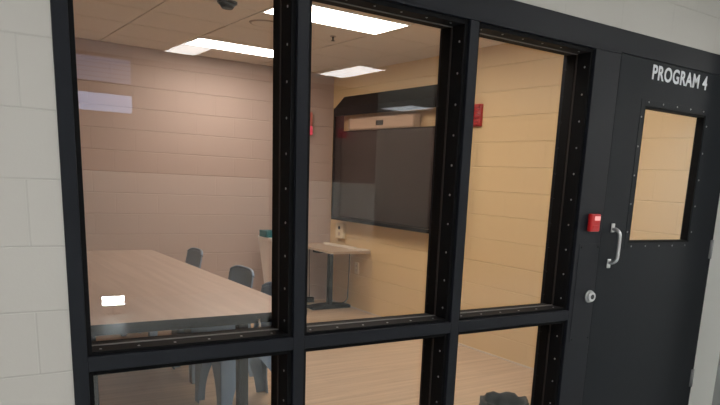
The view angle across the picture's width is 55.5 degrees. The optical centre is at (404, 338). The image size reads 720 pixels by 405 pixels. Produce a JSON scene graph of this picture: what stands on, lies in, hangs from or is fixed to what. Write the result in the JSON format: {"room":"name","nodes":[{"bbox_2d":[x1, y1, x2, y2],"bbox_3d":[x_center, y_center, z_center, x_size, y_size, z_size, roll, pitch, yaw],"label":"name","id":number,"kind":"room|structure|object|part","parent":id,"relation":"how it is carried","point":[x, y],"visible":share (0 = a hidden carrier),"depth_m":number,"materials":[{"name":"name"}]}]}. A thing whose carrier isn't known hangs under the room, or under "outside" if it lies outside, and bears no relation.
{"room":"prison interior","nodes":[
{"label":"prison interior","id":0,"kind":"room"},
{"bbox_2d":[75,37,333,298],"bbox_3d":[-2.940,-1.563,6.712,5.166,2.688,0.150,-6,16,-35],"label":"wall","id":1,"kind":"structure","parent":0,"point":[176,148],"depth_m":7.04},
{"bbox_2d":[310,112,312,134],"bbox_3d":[-1.106,-2.425,7.687,0.140,0.250,0.048,-6,16,-35],"label":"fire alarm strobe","id":2,"kind":"object","parent":1,"relation":"attached to","point":[311,113],"visible":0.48,"depth_m":7.70,"materials":[{"name":"red plastic"}]},
{"bbox_2d":[73,0,504,75],"bbox_3d":[-1.511,-2.329,4.539,5.166,0.080,4.803,-6,16,-35],"label":"ceiling","id":3,"kind":"structure","parent":0,"point":[164,25],"depth_m":5.66,"materials":[{"name":"tile"}]},
{"bbox_2d":[217,0,236,9],"bbox_3d":[-1.211,-2.276,4.655,0.135,0.045,0.135,-6,16,-35],"label":"smoke detector","id":4,"kind":"object","parent":3,"relation":"attached to","point":[225,4],"visible":1,"depth_m":4.62,"materials":[{"name":"black plastic"}]},
{"bbox_2d":[183,37,272,57],"bbox_3d":[-1.524,-2.704,6.359,0.951,0.008,0.421,-6,16,-35],"label":"recessed light","id":5,"kind":"object","parent":3,"relation":"in","point":[199,41],"visible":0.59,"depth_m":6.29,"materials":[{"name":"white paint"}]},
{"bbox_2d":[249,19,272,27],"bbox_3d":[-1.073,-2.427,5.259,0.249,0.008,0.249,-6,16,-35],"label":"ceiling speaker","id":6,"kind":"object","parent":3,"relation":"attached to","point":[258,22],"visible":0.67,"depth_m":5.22,"materials":[{"name":"beige plastic"}]},
{"bbox_2d":[251,21,272,26],"bbox_3d":[-1.073,-2.424,5.259,0.215,0.002,0.215,-6,16,-35],"label":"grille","id":7,"kind":"object","parent":6,"relation":"attached to","point":[257,23],"depth_m":5.24,"materials":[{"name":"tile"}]},
{"bbox_2d":[260,4,411,34],"bbox_3d":[-0.493,-2.330,4.969,0.986,0.008,0.491,-6,16,-35],"label":"recessed light","id":8,"kind":"object","parent":3,"relation":"in","point":[323,15],"visible":0.83,"depth_m":5.00,"materials":[{"name":"white paint"}]},
{"bbox_2d":[96,300,533,404],"bbox_3d":[-1.621,0.267,5.105,5.166,0.060,4.883,-6,16,-35],"label":"floor","id":9,"kind":"structure","parent":0,"point":[383,373],"depth_m":5.06,"materials":[{"name":"wood"}]},
{"bbox_2d":[148,247,202,336],"bbox_3d":[-2.067,-0.408,6.062,0.515,0.779,0.474,-5,15,-32],"label":"plastic chair","id":10,"kind":"object","parent":9,"relation":"on","point":[194,256],"visible":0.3,"depth_m":6.12,"materials":[{"name":"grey plastic"}]},
{"bbox_3d":[-2.124,-0.202,5.942,0.252,0.425,0.249,-5,15,-32],"label":"leg","id":11,"kind":"part","parent":10,"relation":"part of","materials":[{"name":"grey plastic"}]},
{"bbox_3d":[-1.887,-0.633,6.120,0.114,0.350,0.468,-5,15,-32],"label":"backrest","id":12,"kind":"part","parent":10,"relation":"part of","materials":[{"name":"grey plastic"}]},
{"bbox_2d":[87,250,271,404],"bbox_3d":[-2.006,-0.061,4.656,1.405,0.740,3.045,-6,16,-35],"label":"conference table","id":13,"kind":"object","parent":9,"relation":"on","point":[131,291],"visible":0.52,"depth_m":3.90,"materials":[{"name":"brown wood"}]},
{"bbox_3d":[-1.542,0.304,3.368,0.054,0.655,0.054,-6,16,-35],"label":"leg","id":14,"kind":"part","parent":13,"relation":"part of","materials":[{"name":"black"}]},
{"bbox_3d":[-0.909,0.235,3.809,0.054,0.655,0.054,-6,16,-35],"label":"leg","id":15,"kind":"part","parent":13,"relation":"part of","materials":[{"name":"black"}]},
{"bbox_2d":[172,265,254,383],"bbox_3d":[-1.396,-0.133,5.019,0.515,0.779,0.474,-6,16,-35],"label":"plastic chair","id":16,"kind":"object","parent":9,"relation":"on","point":[243,275],"visible":0.27,"depth_m":4.99,"materials":[{"name":"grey plastic"}]},
{"bbox_3d":[-1.574,0.027,5.075,0.252,0.425,0.249,-6,16,-35],"label":"leg","id":17,"kind":"part","parent":16,"relation":"part of","materials":[{"name":"grey plastic"}]},
{"bbox_3d":[-1.445,0.074,4.897,0.252,0.425,0.249,-6,16,-35],"label":"leg","id":18,"kind":"part","parent":16,"relation":"part of","materials":[{"name":"grey plastic"}]},
{"bbox_3d":[-1.273,0.055,5.017,0.297,0.425,0.249,-6,16,-35],"label":"leg","id":19,"kind":"part","parent":16,"relation":"part of","materials":[{"name":"grey plastic"}]},
{"bbox_3d":[-1.222,-0.360,5.085,0.114,0.350,0.468,-6,16,-35],"label":"backrest","id":20,"kind":"part","parent":16,"relation":"part of","materials":[{"name":"grey plastic"}]},
{"bbox_2d":[195,282,271,404],"bbox_3d":[-1.002,0.052,4.306,0.515,0.779,0.474,-6,16,-35],"label":"plastic chair","id":21,"kind":"object","parent":9,"relation":"on","point":[224,372],"visible":0.22,"depth_m":4.33,"materials":[{"name":"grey plastic"}]},
{"bbox_3d":[-1.179,0.211,4.362,0.252,0.425,0.249,-6,16,-35],"label":"leg","id":22,"kind":"part","parent":21,"relation":"part of","materials":[{"name":"grey plastic"}]},
{"bbox_3d":[-1.050,0.259,4.184,0.252,0.425,0.249,-6,16,-35],"label":"leg","id":23,"kind":"part","parent":21,"relation":"part of","materials":[{"name":"grey plastic"}]},
{"bbox_3d":[-1.007,0.193,4.482,0.297,0.425,0.249,-6,16,-35],"label":"leg","id":24,"kind":"part","parent":21,"relation":"part of","materials":[{"name":"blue plastic"}]},
{"bbox_3d":[-0.827,-0.175,4.372,0.114,0.350,0.468,-6,16,-35],"label":"backrest","id":25,"kind":"part","parent":21,"relation":"part of","materials":[{"name":"blue plastic"}]},
{"bbox_3d":[-0.878,0.240,4.304,0.297,0.425,0.249,-6,16,-35],"label":"leg","id":26,"kind":"part","parent":21,"relation":"part of","materials":[{"name":"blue plastic"}]},
{"bbox_2d":[258,235,271,282],"bbox_3d":[-1.331,-0.703,7.429,0.426,0.812,0.358,-6,16,-35],"label":"bin","id":27,"kind":"object","parent":9,"relation":"on","point":[265,244],"visible":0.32,"depth_m":7.30,"materials":[{"name":"white plastic"}]},
{"bbox_3d":[-1.312,-1.081,7.343,0.426,0.037,0.356,-6,16,-35],"label":"lid","id":28,"kind":"part","parent":27,"relation":"part of","materials":[{"name":"white plastic"}]},
{"bbox_2d":[259,230,271,237],"bbox_3d":[-1.348,-1.122,7.279,0.355,0.068,0.182,-6,16,-35],"label":"tissue box","id":29,"kind":"object","parent":27,"relation":"on","point":[263,233],"visible":0.4,"depth_m":7.14,"materials":[{"name":"teal cardboard"}]},
{"bbox_2d":[307,249,313,302],"bbox_3d":[-1.120,-0.762,8.048,0.100,0.668,0.060,-6,16,-35],"label":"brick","id":30,"kind":"object","parent":9,"relation":"on","point":[309,299],"visible":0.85,"depth_m":8.08,"materials":[{"name":"black"}]},
{"bbox_2d":[307,243,369,309],"bbox_3d":[-0.853,-0.695,7.757,0.488,0.695,0.915,-6,16,-35],"label":"desk","id":31,"kind":"object","parent":9,"relation":"on","point":[330,250],"visible":0.96,"depth_m":7.72,"materials":[{"name":"beige laminate"}]},
{"bbox_2d":[323,242,355,247],"bbox_3d":[-0.745,-1.066,7.796,0.056,0.022,0.600,-8,17,-40],"label":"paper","id":32,"kind":"object","parent":31,"relation":"on","point":[327,243],"visible":0.9,"depth_m":7.79,"materials":[{"name":"beige paper"}]},
{"bbox_3d":[-0.787,-0.714,7.915,0.326,0.668,0.033,7,14,19],"label":"power cord","id":33,"kind":"part","parent":31,"relation":"part of","materials":[{"name":"black plastic"}]},
{"bbox_2d":[349,248,369,250],"bbox_3d":[-0.497,-0.982,7.506,0.200,0.012,0.140,13,16,36],"label":"paper stack","id":34,"kind":"object","parent":31,"relation":"on","point":[356,249],"visible":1,"depth_m":7.47,"materials":[{"name":"beige paper"}]},
{"bbox_2d":[479,391,528,404],"bbox_3d":[0.577,0.469,4.006,0.290,0.258,0.295,-6,16,-35],"label":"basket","id":35,"kind":"object","parent":9,"relation":"on","point":[490,398],"visible":1,"depth_m":4.09,"materials":[{"name":"black"}]},
{"bbox_2d":[0,0,719,404],"bbox_3d":[0.923,-0.628,3.624,12.200,2.640,0.200,-6,16,-35],"label":"wall","id":36,"kind":"structure","parent":0,"point":[36,367],"depth_m":2.10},
{"bbox_2d":[50,0,719,404],"bbox_3d":[0.355,-0.392,3.275,3.632,2.241,0.208,-6,16,-35],"label":"window","id":37,"kind":"structure","parent":36,"relation":"in","point":[592,51],"depth_m":2.95,"materials":[{"name":"black paint"}]},
{"bbox_3d":[0.889,-0.395,3.662,0.190,2.125,0.208,-6,16,-35],"label":"door post","id":38,"kind":"part","parent":37,"relation":"part of","materials":[{"name":"black metal"}]},
{"bbox_2d":[569,244,599,342],"bbox_3d":[0.960,-0.237,3.606,0.158,0.524,0.028,-6,16,-35],"label":"lock plate","id":39,"kind":"object","parent":37,"relation":"attached to","point":[584,295],"visible":1,"depth_m":3.61,"materials":[{"name":"black paint"}]},
{"bbox_2d":[587,214,600,231],"bbox_3d":[0.978,-0.598,3.521,0.072,0.090,0.030,-6,16,-35],"label":"indicator","id":40,"kind":"object","parent":37,"relation":"attached to","point":[593,219],"visible":1,"depth_m":3.51,"materials":[{"name":"red plastic"}]},
{"bbox_2d":[582,53,719,404],"bbox_3d":[1.464,-0.436,3.929,1.056,2.119,0.112,-6,16,-35],"label":"door","id":41,"kind":"structure","parent":37,"relation":"attached to","point":[647,304],"depth_m":3.91,"materials":[{"name":"black paint"}]},
{"bbox_3d":[1.121,-0.492,3.635,0.028,0.238,0.064,-6,16,-35],"label":"handle","id":42,"kind":"part","parent":41,"relation":"part of","materials":[{"name":"silver metal"}]},
{"bbox_3d":[1.472,-0.900,3.819,0.626,0.780,0.002,-6,16,-35],"label":"vision frame","id":43,"kind":"part","parent":41,"relation":"part of","materials":[{"name":"black paint"}]},
{"bbox_2d":[330,43,696,367],"bbox_3d":[0.509,-1.291,6.296,0.150,2.688,4.783,-6,16,-35],"label":"wall","id":44,"kind":"structure","parent":0,"point":[518,87],"depth_m":5.72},
{"bbox_2d":[335,223,345,238],"bbox_3d":[-0.748,-1.256,7.933,0.046,0.170,0.170,-6,16,-35],"label":"wall outlet","id":45,"kind":"object","parent":44,"relation":"attached to","point":[340,227],"visible":1,"depth_m":7.89,"materials":[{"name":"beige plastic"}]},
{"bbox_2d":[355,262,358,273],"bbox_3d":[-0.547,-0.802,7.745,0.013,0.130,0.080,-6,16,-35],"label":"outlet","id":46,"kind":"object","parent":44,"relation":"attached to","point":[356,263],"visible":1,"depth_m":7.73,"materials":[{"name":"beige plastic"}]},
{"bbox_2d":[331,84,436,233],"bbox_3d":[-0.134,-1.812,6.889,0.132,1.352,2.200,-6,16,-35],"label":"enclosure","id":47,"kind":"object","parent":44,"relation":"attached to","point":[421,97],"visible":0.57,"depth_m":7.07,"materials":[{"name":"black"}]},
{"bbox_3d":[-0.757,-2.050,7.756,0.120,1.340,0.012,-6,16,-35],"label":"panel","id":48,"kind":"part","parent":47,"relation":"part of","materials":[{"name":"black"}]},
{"bbox_2d":[348,113,420,130],"bbox_3d":[-0.227,-2.213,6.992,0.094,0.128,1.240,-6,16,-35],"label":"bar","id":49,"kind":"object","parent":47,"relation":"in","point":[404,120],"visible":0.96,"depth_m":6.88,"materials":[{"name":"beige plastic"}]},
{"bbox_2d":[338,126,434,229],"bbox_3d":[-0.116,-1.643,6.935,0.068,0.945,2.100,-6,16,-35],"label":"television","id":50,"kind":"object","parent":47,"relation":"in","point":[385,175],"visible":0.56,"depth_m":6.95,"materials":[{"name":"black"}]},
{"bbox_2d":[332,300,533,369],"bbox_3d":[0.407,0.009,6.508,0.008,0.012,4.683,-6,16,-35],"label":"baseboard","id":51,"kind":"structure","parent":44,"relation":"attached to","point":[332,300],"depth_m":6.09,"materials":[{"name":"beige wood"}]},
{"bbox_2d":[473,104,483,126],"bbox_3d":[0.610,-1.924,5.875,0.055,0.184,0.130,-6,16,-35],"label":"fire alarm strobe","id":52,"kind":"object","parent":44,"relation":"attached to","point":[478,108],"visible":0.52,"depth_m":5.84,"materials":[{"name":"red plastic"}]},
{"bbox_2d":[473,106,479,124],"bbox_3d":[0.603,-1.919,5.865,0.017,0.154,0.100,-6,16,-35],"label":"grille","id":53,"kind":"object","parent":52,"relation":"attached to","point":[476,121],"depth_m":5.84,"materials":[{"name":"red plastic"}]},
{"bbox_2d":[688,197,719,404],"bbox_3d":[2.224,-0.722,4.317,0.668,2.640,0.158,-6,16,-35],"label":"wall pier","id":54,"kind":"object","parent":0,"point":[705,389],"depth_m":4.29,"materials":[{"name":"white paint"}]}
]}

